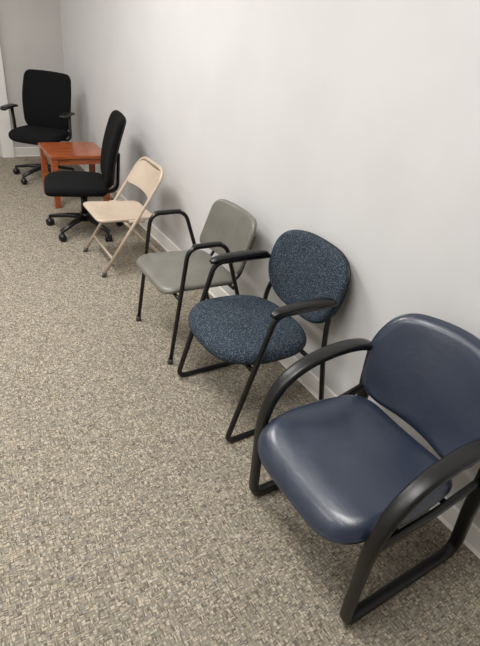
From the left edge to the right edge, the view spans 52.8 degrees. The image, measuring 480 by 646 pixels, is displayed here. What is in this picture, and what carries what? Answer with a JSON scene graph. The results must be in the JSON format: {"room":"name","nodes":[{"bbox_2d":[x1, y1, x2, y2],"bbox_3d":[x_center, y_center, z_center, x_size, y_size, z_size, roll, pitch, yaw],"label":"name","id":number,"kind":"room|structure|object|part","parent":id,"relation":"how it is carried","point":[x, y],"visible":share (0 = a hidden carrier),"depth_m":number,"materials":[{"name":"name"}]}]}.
{"room":"waiting room","nodes":[
{"label":"waiting room","id":0,"kind":"room"},
{"bbox_2d":[0,0,68,156],"bbox_3d":[-3.699,-2.774,4.078,4.200,2.700,0.200,-13,37,-29],"label":"wall","id":1,"kind":"structure","parent":0,"point":[30,30],"depth_m":5.00,"materials":[{"name":"paint"}]},
{"bbox_2d":[0,47,14,157],"bbox_3d":[-2.430,-2.989,4.691,0.120,2.700,0.040,-13,37,-29],"label":"trim","id":2,"kind":"structure","parent":1,"relation":"attached to","point":[7,147],"depth_m":5.21,"materials":[{"name":"paint"}]},
{"bbox_2d":[14,147,39,156],"bbox_3d":[-2.273,-1.974,5.568,0.612,0.100,0.016,-13,37,-29],"label":"baseboard","id":3,"kind":"structure","parent":1,"relation":"attached to","point":[18,151],"depth_m":5.48,"materials":[{"name":"plastic"}]},
{"bbox_2d":[0,156,479,645],"bbox_3d":[-1.611,0.611,1.799,4.600,0.100,8.930,-13,37,-29],"label":"floor","id":4,"kind":"structure","parent":0,"point":[129,516],"depth_m":1.88,"materials":[{"name":"carpet"}]},
{"bbox_2d":[0,69,74,183],"bbox_3d":[-1.938,-1.888,4.694,0.654,0.958,0.632,9,32,2],"label":"office chair","id":5,"kind":"object","parent":4,"relation":"on","point":[46,95],"visible":0.94,"depth_m":4.70,"materials":[{"name":"black fabric"}]},
{"bbox_3d":[-2.202,-2.062,4.615,0.084,0.038,0.236,9,32,2],"label":"armrest","id":6,"kind":"part","parent":5,"relation":"part of","materials":[{"name":"black plastic"}]},
{"bbox_3d":[-2.135,-1.961,4.728,0.176,0.251,0.054,9,32,2],"label":"armrest post","id":7,"kind":"part","parent":5,"relation":"part of","materials":[{"name":"black plastic"}]},
{"bbox_3d":[-1.947,-1.829,4.706,0.487,0.090,0.460,9,32,2],"label":"seat","id":8,"kind":"part","parent":5,"relation":"part of","materials":[{"name":"black fabric"}]},
{"bbox_3d":[-1.886,-2.189,4.763,0.489,0.513,0.168,9,32,2],"label":"backrest","id":9,"kind":"part","parent":5,"relation":"part of","materials":[{"name":"black fabric"}]},
{"bbox_3d":[-1.639,-1.971,4.592,0.084,0.038,0.236,9,32,2],"label":"armrest","id":10,"kind":"part","parent":5,"relation":"part of","materials":[{"name":"black plastic"}]},
{"bbox_3d":[-1.726,-1.895,4.711,0.176,0.251,0.054,9,32,2],"label":"armrest post","id":11,"kind":"part","parent":5,"relation":"part of","materials":[{"name":"black plastic"}]},
{"bbox_2d":[38,142,109,207],"bbox_3d":[-1.512,-1.366,4.436,0.500,0.450,0.480,-13,37,-29],"label":"end table","id":12,"kind":"object","parent":4,"relation":"on","point":[57,153],"visible":0.7,"depth_m":4.26,"materials":[{"name":"brown wood"}]},
{"bbox_3d":[-1.809,-1.417,4.481,0.050,0.422,0.050,-13,37,-29],"label":"leg","id":13,"kind":"part","parent":12,"relation":"part of","materials":[{"name":"brown wood"}]},
{"bbox_3d":[-1.593,-1.205,4.191,0.050,0.422,0.050,-13,37,-29],"label":"leg","id":14,"kind":"part","parent":12,"relation":"part of","materials":[{"name":"brown wood"}]},
{"bbox_3d":[-1.435,-1.503,4.697,0.050,0.422,0.050,-13,37,-29],"label":"leg","id":15,"kind":"part","parent":12,"relation":"part of","materials":[{"name":"brown wood"}]},
{"bbox_3d":[-1.219,-1.290,4.406,0.050,0.422,0.050,-13,37,-29],"label":"leg","id":16,"kind":"part","parent":12,"relation":"part of","materials":[{"name":"brown wood"}]},
{"bbox_2d":[44,110,126,241],"bbox_3d":[-1.207,-1.159,3.747,0.630,0.903,0.600,-5,34,-20],"label":"office chair","id":17,"kind":"object","parent":4,"relation":"on","point":[83,184],"visible":0.98,"depth_m":3.68,"materials":[{"name":"black fabric"}]},
{"bbox_3d":[-1.271,-1.074,3.748,0.460,0.090,0.487,-5,34,-20],"label":"seat","id":18,"kind":"part","parent":17,"relation":"part of","materials":[{"name":"black fabric"}]},
{"bbox_3d":[-0.969,-1.331,3.698,0.165,0.508,0.470,-5,34,-20],"label":"backrest","id":19,"kind":"part","parent":17,"relation":"part of","materials":[{"name":"black fabric"}]},
{"bbox_2d":[83,157,163,277],"bbox_3d":[-0.794,-0.769,3.406,0.529,0.711,0.459,-13,37,-29],"label":"folding chair","id":20,"kind":"object","parent":4,"relation":"on","point":[146,174],"visible":0.97,"depth_m":3.35,"materials":[{"name":"beige paint"}]},
{"bbox_3d":[-0.845,-0.773,3.365,0.405,0.047,0.382,-13,37,-29],"label":"seat","id":21,"kind":"part","parent":20,"relation":"part of","materials":[{"name":"beige paint"}]},
{"bbox_3d":[-0.741,-0.649,3.533,0.347,0.362,0.398,-13,37,-29],"label":"leg frame","id":22,"kind":"part","parent":20,"relation":"part of","materials":[{"name":"beige paint"}]},
{"bbox_3d":[-0.640,-1.010,3.344,0.145,0.176,0.399,-13,37,-29],"label":"backrest","id":23,"kind":"part","parent":20,"relation":"part of","materials":[{"name":"beige paint"}]},
{"bbox_2d":[136,199,256,364],"bbox_3d":[-0.253,-0.256,2.674,0.551,0.739,0.490,-13,37,-29],"label":"armchair","id":24,"kind":"object","parent":4,"relation":"on","point":[228,227],"visible":0.93,"depth_m":2.59,"materials":[{"name":"grey plastic"}]},
{"bbox_3d":[-0.394,-0.606,2.645,0.152,0.028,0.027,-13,37,-29],"label":"armrest","id":25,"kind":"part","parent":24,"relation":"part of","materials":[{"name":"black plastic"}]},
{"bbox_3d":[-0.367,-0.352,2.851,0.501,0.654,0.022,-13,37,-29],"label":"leg frame","id":26,"kind":"part","parent":24,"relation":"part of","materials":[{"name":"black metal"}]},
{"bbox_3d":[-0.294,-0.292,2.616,0.440,0.054,0.433,-13,37,-29],"label":"seat","id":27,"kind":"part","parent":24,"relation":"part of","materials":[{"name":"grey plastic"}]},
{"bbox_3d":[-0.130,-0.120,2.532,0.501,0.654,0.022,-13,37,-29],"label":"leg frame","id":28,"kind":"part","parent":24,"relation":"part of","materials":[{"name":"black metal"}]},
{"bbox_3d":[-0.157,-0.373,2.327,0.152,0.028,0.027,-13,37,-29],"label":"armrest","id":29,"kind":"part","parent":24,"relation":"part of","materials":[{"name":"black plastic"}]},
{"bbox_3d":[-0.053,-0.488,2.653,0.141,0.281,0.455,-13,37,-29],"label":"backrest","id":30,"kind":"part","parent":24,"relation":"part of","materials":[{"name":"grey plastic"}]},
{"bbox_2d":[177,230,350,441],"bbox_3d":[0.086,0.020,2.245,0.621,0.806,0.549,-13,37,-29],"label":"armchair","id":31,"kind":"object","parent":4,"relation":"on","point":[308,273],"visible":0.99,"depth_m":2.15,"materials":[{"name":"blue fabric"}]},
{"bbox_3d":[-0.022,-0.047,2.406,0.556,0.724,0.124,-13,37,-29],"label":"frame","id":32,"kind":"part","parent":31,"relation":"part of","materials":[{"name":"black metal"}]},
{"bbox_3d":[-0.001,-0.319,2.295,0.319,0.038,0.048,-13,37,-29],"label":"armrest","id":33,"kind":"part","parent":31,"relation":"part of","materials":[{"name":"black plastic"}]},
{"bbox_3d":[0.033,0.014,2.202,0.490,0.088,0.512,-13,37,-29],"label":"seat","id":34,"kind":"part","parent":31,"relation":"part of","materials":[{"name":"blue fabric"}]},
{"bbox_3d":[0.184,0.155,2.129,0.556,0.724,0.124,-13,37,-29],"label":"frame","id":35,"kind":"part","parent":31,"relation":"part of","materials":[{"name":"black metal"}]},
{"bbox_3d":[0.257,-0.066,1.949,0.319,0.038,0.048,-13,37,-29],"label":"armrest","id":36,"kind":"part","parent":31,"relation":"part of","materials":[{"name":"black plastic"}]},
{"bbox_3d":[0.313,-0.215,2.243,0.119,0.357,0.512,-13,37,-29],"label":"backrest","id":37,"kind":"part","parent":31,"relation":"part of","materials":[{"name":"blue fabric"}]},
{"bbox_2d":[249,313,479,624],"bbox_3d":[0.435,0.440,1.642,0.687,0.819,0.600,-13,37,-29],"label":"armchair","id":38,"kind":"object","parent":4,"relation":"on","point":[354,475],"visible":1,"depth_m":1.58,"materials":[{"name":"blue leather"}]},
{"bbox_3d":[0.306,0.361,1.881,0.590,0.668,0.056,-13,37,-29],"label":"frame","id":39,"kind":"part","parent":38,"relation":"part of","materials":[{"name":"black plastic"}]},
{"bbox_3d":[0.295,0.314,1.826,0.492,0.092,0.024,-13,37,-29],"label":"seat rail","id":40,"kind":"part","parent":38,"relation":"part of","materials":[{"name":"black plastic"}]},
{"bbox_3d":[0.371,0.449,1.601,0.536,0.121,0.523,-13,37,-29],"label":"seat","id":41,"kind":"part","parent":38,"relation":"part of","materials":[{"name":"blue leather"}]},
{"bbox_3d":[0.586,0.636,1.505,0.590,0.668,0.056,-13,37,-29],"label":"frame","id":42,"kind":"part","parent":38,"relation":"part of","materials":[{"name":"black plastic"}]},
{"bbox_3d":[0.672,0.209,1.649,0.186,0.386,0.533,-13,37,-29],"label":"backrest","id":43,"kind":"part","parent":38,"relation":"part of","materials":[{"name":"blue leather"}]},
{"bbox_3d":[0.566,0.580,1.462,0.492,0.092,0.024,-13,37,-29],"label":"seat rail","id":44,"kind":"part","parent":38,"relation":"part of","materials":[{"name":"black plastic"}]},
{"bbox_2d":[60,0,479,528],"bbox_3d":[0.418,-0.992,2.135,0.200,2.700,8.930,-13,37,-29],"label":"wall","id":45,"kind":"structure","parent":0,"point":[354,125],"depth_m":2.16,"materials":[{"name":"paint"}]},
{"bbox_2d":[80,164,479,558],"bbox_3d":[0.178,0.121,2.771,0.016,0.100,8.530,-13,37,-29],"label":"baseboard","id":46,"kind":"structure","parent":45,"relation":"attached to","point":[308,380],"depth_m":2.51,"materials":[{"name":"plastic"}]}
]}

